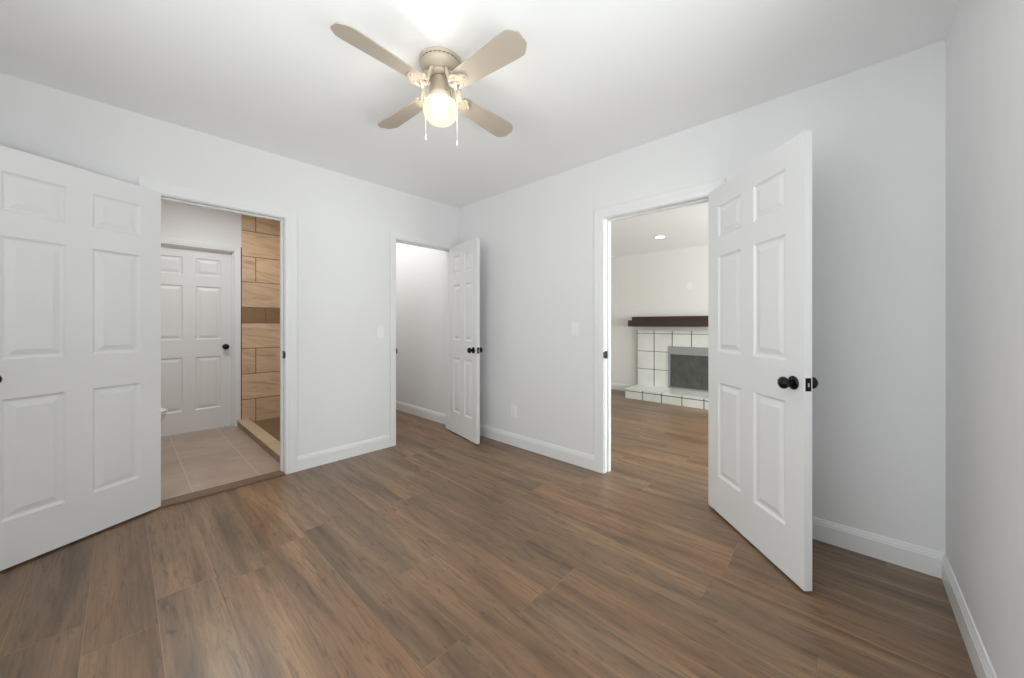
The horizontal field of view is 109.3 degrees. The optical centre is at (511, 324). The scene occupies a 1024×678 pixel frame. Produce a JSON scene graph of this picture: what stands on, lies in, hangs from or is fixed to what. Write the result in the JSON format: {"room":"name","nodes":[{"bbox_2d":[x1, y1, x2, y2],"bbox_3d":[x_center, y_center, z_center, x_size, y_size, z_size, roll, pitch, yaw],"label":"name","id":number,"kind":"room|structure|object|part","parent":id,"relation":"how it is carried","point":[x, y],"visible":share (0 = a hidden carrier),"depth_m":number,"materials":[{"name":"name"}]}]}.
{"room":"empty bedroom","nodes":[
{"label":"empty bedroom","id":0,"kind":"room"},
{"bbox_2d":[161,200,279,420],"bbox_3d":[-3.196,-0.072,4.324,0.132,2.514,3.270,0,0,43],"label":"wall","id":1,"kind":"structure","parent":0,"point":[260,237],"depth_m":4.34,"materials":[{"name":"beige tile"}]},
{"bbox_2d":[161,246,231,435],"bbox_3d":[-3.549,0.168,3.988,0.165,2.010,0.761,0,0,43],"label":"door","id":2,"kind":"structure","parent":1,"relation":"in","point":[196,285],"depth_m":4.01,"materials":[{"name":"white wood"}]},
{"bbox_2d":[161,237,240,425],"bbox_3d":[-3.532,0.140,3.973,0.156,2.091,0.897,0,0,43],"label":"door frame","id":3,"kind":"structure","parent":1,"relation":"attached to","point":[235,251],"depth_m":4.22,"materials":[{"name":"white wood"}]},
{"bbox_2d":[241,247,241,418],"bbox_3d":[-3.175,0.140,4.255,0.018,2.090,0.009,0,0,43],"label":"trim","id":4,"kind":"structure","parent":1,"relation":"attached to","point":[241,247],"depth_m":4.25,"materials":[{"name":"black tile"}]},
{"bbox_2d":[0,73,457,455],"bbox_3d":[-1.771,-0.072,2.995,0.120,2.514,3.270,0,0,43],"label":"wall","id":5,"kind":"structure","parent":0,"point":[345,222],"depth_m":3.02,"materials":[{"name":"white paint"}]},
{"bbox_2d":[0,145,160,570],"bbox_3d":[-2.381,0.159,1.991,0.165,2.028,0.764,0,0,15],"label":"door","id":6,"kind":"structure","parent":5,"relation":"in","point":[80,249],"depth_m":1.96,"materials":[{"name":"white wood"}]},
{"bbox_2d":[138,176,297,509],"bbox_3d":[-2.091,0.128,2.652,0.156,2.114,0.897,0,0,43],"label":"door frame","id":7,"kind":"structure","parent":5,"relation":"attached to","point":[288,217],"depth_m":2.88,"materials":[{"name":"white wood"}]},
{"bbox_2d":[298,434,390,470],"bbox_3d":[-1.459,1.126,3.231,0.014,0.118,0.811,0,0,43],"label":"baseboard","id":8,"kind":"structure","parent":5,"relation":"attached to","point":[318,458],"depth_m":3.19,"materials":[{"name":"white wood"}]},
{"bbox_2d":[376,326,383,337],"bbox_3d":[-1.254,0.070,3.454,0.010,0.118,0.072,0,0,43],"label":"light switch","id":9,"kind":"object","parent":5,"relation":"attached to","point":[379,329],"visible":1,"depth_m":3.45,"materials":[{"name":"white plastic"}]},
{"bbox_2d":[390,231,455,446],"bbox_3d":[-0.952,0.140,3.873,0.156,2.091,0.820,0,0,43],"label":"door frame","id":10,"kind":"structure","parent":5,"relation":"attached to","point":[395,237],"depth_m":3.56,"materials":[{"name":"white wood"}]},
{"bbox_2d":[449,237,482,443],"bbox_3d":[-0.509,0.159,3.813,0.165,2.028,0.626,0,0,-36],"label":"door","id":11,"kind":"structure","parent":5,"relation":"in","point":[465,349],"depth_m":3.76,"materials":[{"name":"white wood"}]},
{"bbox_2d":[0,0,958,207],"bbox_3d":[-1.534,-1.379,2.758,7.150,0.100,3.505,0,0,43],"label":"ceiling","id":12,"kind":"structure","parent":0,"point":[594,80],"depth_m":1.87,"materials":[{"name":"white paint"}]},
{"bbox_2d":[330,22,526,146],"bbox_3d":[-0.361,-1.125,1.830,0.792,0.408,0.792,0,0,-5],"label":"ceiling fan","id":13,"kind":"object","parent":12,"relation":"hanging from","point":[442,67],"visible":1,"depth_m":1.75,"materials":[{"name":"beige wood"}]},
{"bbox_3d":[-0.573,-1.177,1.578,0.131,0.006,0.403,17,11,39],"label":"blade","id":14,"kind":"part","parent":13,"relation":"part of","materials":[{"name":"beige wood"}]},
{"bbox_3d":[-0.613,-1.177,2.042,0.403,0.006,0.131,0,13,40],"label":"blade","id":15,"kind":"part","parent":13,"relation":"part of","materials":[{"name":"beige wood"}]},
{"bbox_3d":[-0.361,-1.074,1.830,0.172,0.122,0.172,0,0,43],"label":"lamp shade","id":16,"kind":"part","parent":13,"relation":"part of","materials":[{"name":"white glass"}]},
{"bbox_3d":[-0.149,-1.177,2.082,0.131,0.006,0.403,-17,-11,39],"label":"blade","id":17,"kind":"part","parent":13,"relation":"part of","materials":[{"name":"beige wood"}]},
{"bbox_3d":[-0.109,-1.177,1.617,0.403,0.006,0.131,0,-13,40],"label":"blade","id":18,"kind":"part","parent":13,"relation":"part of","materials":[{"name":"beige wood"}]},
{"bbox_2d":[0,389,976,677],"bbox_3d":[0.422,1.231,3.426,8.900,0.148,6.890,0,0,43],"label":"floor","id":19,"kind":"structure","parent":0,"point":[437,552],"depth_m":1.67,"materials":[{"name":"wood"}]},
{"bbox_2d":[161,408,167,420],"bbox_3d":[-3.462,0.825,3.073,0.420,0.712,0.802,0,0,43],"label":"toilet","id":20,"kind":"object","parent":19,"relation":"on","point":[164,411],"visible":0.05,"depth_m":3.30,"materials":[{"name":"white ceramic"}]},
{"bbox_2d":[158,470,285,508],"bbox_3d":[-2.073,1.178,2.635,0.132,0.014,0.719,0,0,43],"label":"threshold","id":21,"kind":"object","parent":19,"relation":"on","point":[172,501],"visible":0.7,"depth_m":2.59,"materials":[{"name":"brown wood"}]},
{"bbox_2d":[237,418,279,462],"bbox_3d":[-2.495,1.145,3.642,1.820,0.072,0.109,0,0,43],"label":"shower curb","id":22,"kind":"object","parent":19,"relation":"on","point":[271,445],"visible":0.56,"depth_m":3.60,"materials":[{"name":"beige tile"}]},
{"bbox_2d":[625,316,707,409],"bbox_3d":[2.762,0.526,5.396,2.265,1.318,0.575,0,0,43],"label":"fireplace","id":23,"kind":"object","parent":19,"relation":"on","point":[672,366],"visible":0.58,"depth_m":5.78,"materials":[{"name":"white tile"}]},
{"bbox_3d":[2.937,0.690,5.568,1.044,0.678,0.035,0,0,43],"label":"firebox frame","id":24,"kind":"part","parent":23,"relation":"part of","materials":[{"name":"grey metal"}]},
{"bbox_2d":[611,245,707,384],"bbox_3d":[2.730,-0.020,5.901,8.900,2.410,0.120,0,0,43],"label":"wall","id":25,"kind":"structure","parent":0,"point":[651,284],"depth_m":6.18,"materials":[{"name":"white paint"}]},
{"bbox_2d":[611,383,634,390],"bbox_3d":[1.515,1.126,6.943,1.900,0.118,0.014,0,0,43],"label":"baseboard","id":26,"kind":"structure","parent":25,"relation":"attached to","point":[615,386],"depth_m":6.54,"materials":[{"name":"white wood"}]},
{"bbox_2d":[687,283,691,289],"bbox_3d":[2.806,-0.605,5.743,0.070,0.105,0.008,0,0,43],"label":"cover plate","id":27,"kind":"object","parent":25,"relation":"attached to","point":[689,285],"visible":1,"depth_m":5.74,"materials":[{"name":"white plastic"}]},
{"bbox_2d":[611,202,707,257],"bbox_3d":[1.600,-1.275,4.689,9.100,0.100,3.595,0,0,43],"label":"ceiling","id":28,"kind":"structure","parent":0,"point":[683,227],"depth_m":4.78,"materials":[{"name":"white paint"}]},
{"bbox_2d":[653,235,665,238],"bbox_3d":[2.066,-1.222,5.071,0.170,0.007,0.170,0,0,43],"label":"recessed light","id":29,"kind":"object","parent":28,"relation":"in","point":[660,236],"visible":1,"depth_m":5.08,"materials":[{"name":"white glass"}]},
{"bbox_2d":[396,40,945,552],"bbox_3d":[0.338,-0.072,3.336,8.900,2.514,0.105,0,0,43],"label":"wall","id":30,"kind":"structure","parent":0,"point":[879,129],"depth_m":1.97,"materials":[{"name":"white paint"}]},
{"bbox_2d":[396,401,445,424],"bbox_3d":[-1.776,1.126,5.226,2.930,0.118,0.014,0,0,43],"label":"baseboard","id":31,"kind":"structure","parent":30,"relation":"attached to","point":[438,417],"depth_m":4.63,"materials":[{"name":"white wood"}]},
{"bbox_2d":[511,404,516,416],"bbox_3d":[0.019,0.845,3.556,0.072,0.118,0.009,0,0,43],"label":"wall outlet","id":32,"kind":"object","parent":30,"relation":"attached to","point":[513,407],"visible":1,"depth_m":3.56,"materials":[{"name":"white plastic"}]},
{"bbox_2d":[480,424,593,470],"bbox_3d":[0.026,1.126,3.546,1.757,0.118,0.014,0,0,43],"label":"baseboard","id":33,"kind":"structure","parent":30,"relation":"attached to","point":[581,459],"depth_m":3.32,"materials":[{"name":"white wood"}]},
{"bbox_2d":[571,323,578,336],"bbox_3d":[0.533,0.042,3.075,0.072,0.118,0.010,0,0,43],"label":"light switch","id":34,"kind":"object","parent":30,"relation":"attached to","point":[574,326],"visible":1,"depth_m":3.07,"materials":[{"name":"white plastic"}]},
{"bbox_2d":[594,178,724,472],"bbox_3d":[1.052,0.128,2.670,0.938,2.114,0.141,0,0,43],"label":"door frame","id":35,"kind":"structure","parent":30,"relation":"attached to","point":[696,194],"depth_m":2.90,"materials":[{"name":"white wood"}]},
{"bbox_2d":[708,130,817,590],"bbox_3d":[1.303,0.159,1.986,0.165,2.028,0.800,0,0,0],"label":"door","id":36,"kind":"structure","parent":30,"relation":"in","point":[761,382],"depth_m":1.85,"materials":[{"name":"white wood"}]},
{"bbox_3d":[1.247,0.265,1.657,0.053,0.056,0.056,0,0,0],"label":"knob","id":37,"kind":"part","parent":36,"relation":"part of","materials":[{"name":"black metal"}]},
{"bbox_3d":[1.303,0.265,1.597,0.025,0.058,0.002,0,0,0],"label":"latch plate","id":38,"kind":"part","parent":36,"relation":"part of","materials":[{"name":"metal"}]},
{"bbox_3d":[1.359,0.265,1.657,0.053,0.056,0.056,0,0,0],"label":"knob","id":39,"kind":"part","parent":36,"relation":"part of","materials":[{"name":"black metal"}]},
{"bbox_2d":[812,516,944,577],"bbox_3d":[1.686,1.126,1.998,0.907,0.118,0.014,0,0,43],"label":"baseboard","id":40,"kind":"structure","parent":30,"relation":"attached to","point":[904,554],"depth_m":1.83,"materials":[{"name":"white wood"}]},
{"bbox_2d":[946,0,1023,677],"bbox_3d":[0.952,-0.072,0.457,0.120,2.514,3.270,0,0,43],"label":"wall","id":41,"kind":"structure","parent":0,"point":[985,38],"depth_m":1.18,"materials":[{"name":"white paint"}]},
{"bbox_2d":[941,553,996,677],"bbox_3d":[0.943,1.126,0.546,0.014,0.118,3.150,0,0,43],"label":"baseboard","id":42,"kind":"structure","parent":41,"relation":"attached to","point":[983,668],"depth_m":1.34,"materials":[{"name":"white wood"}]}
]}

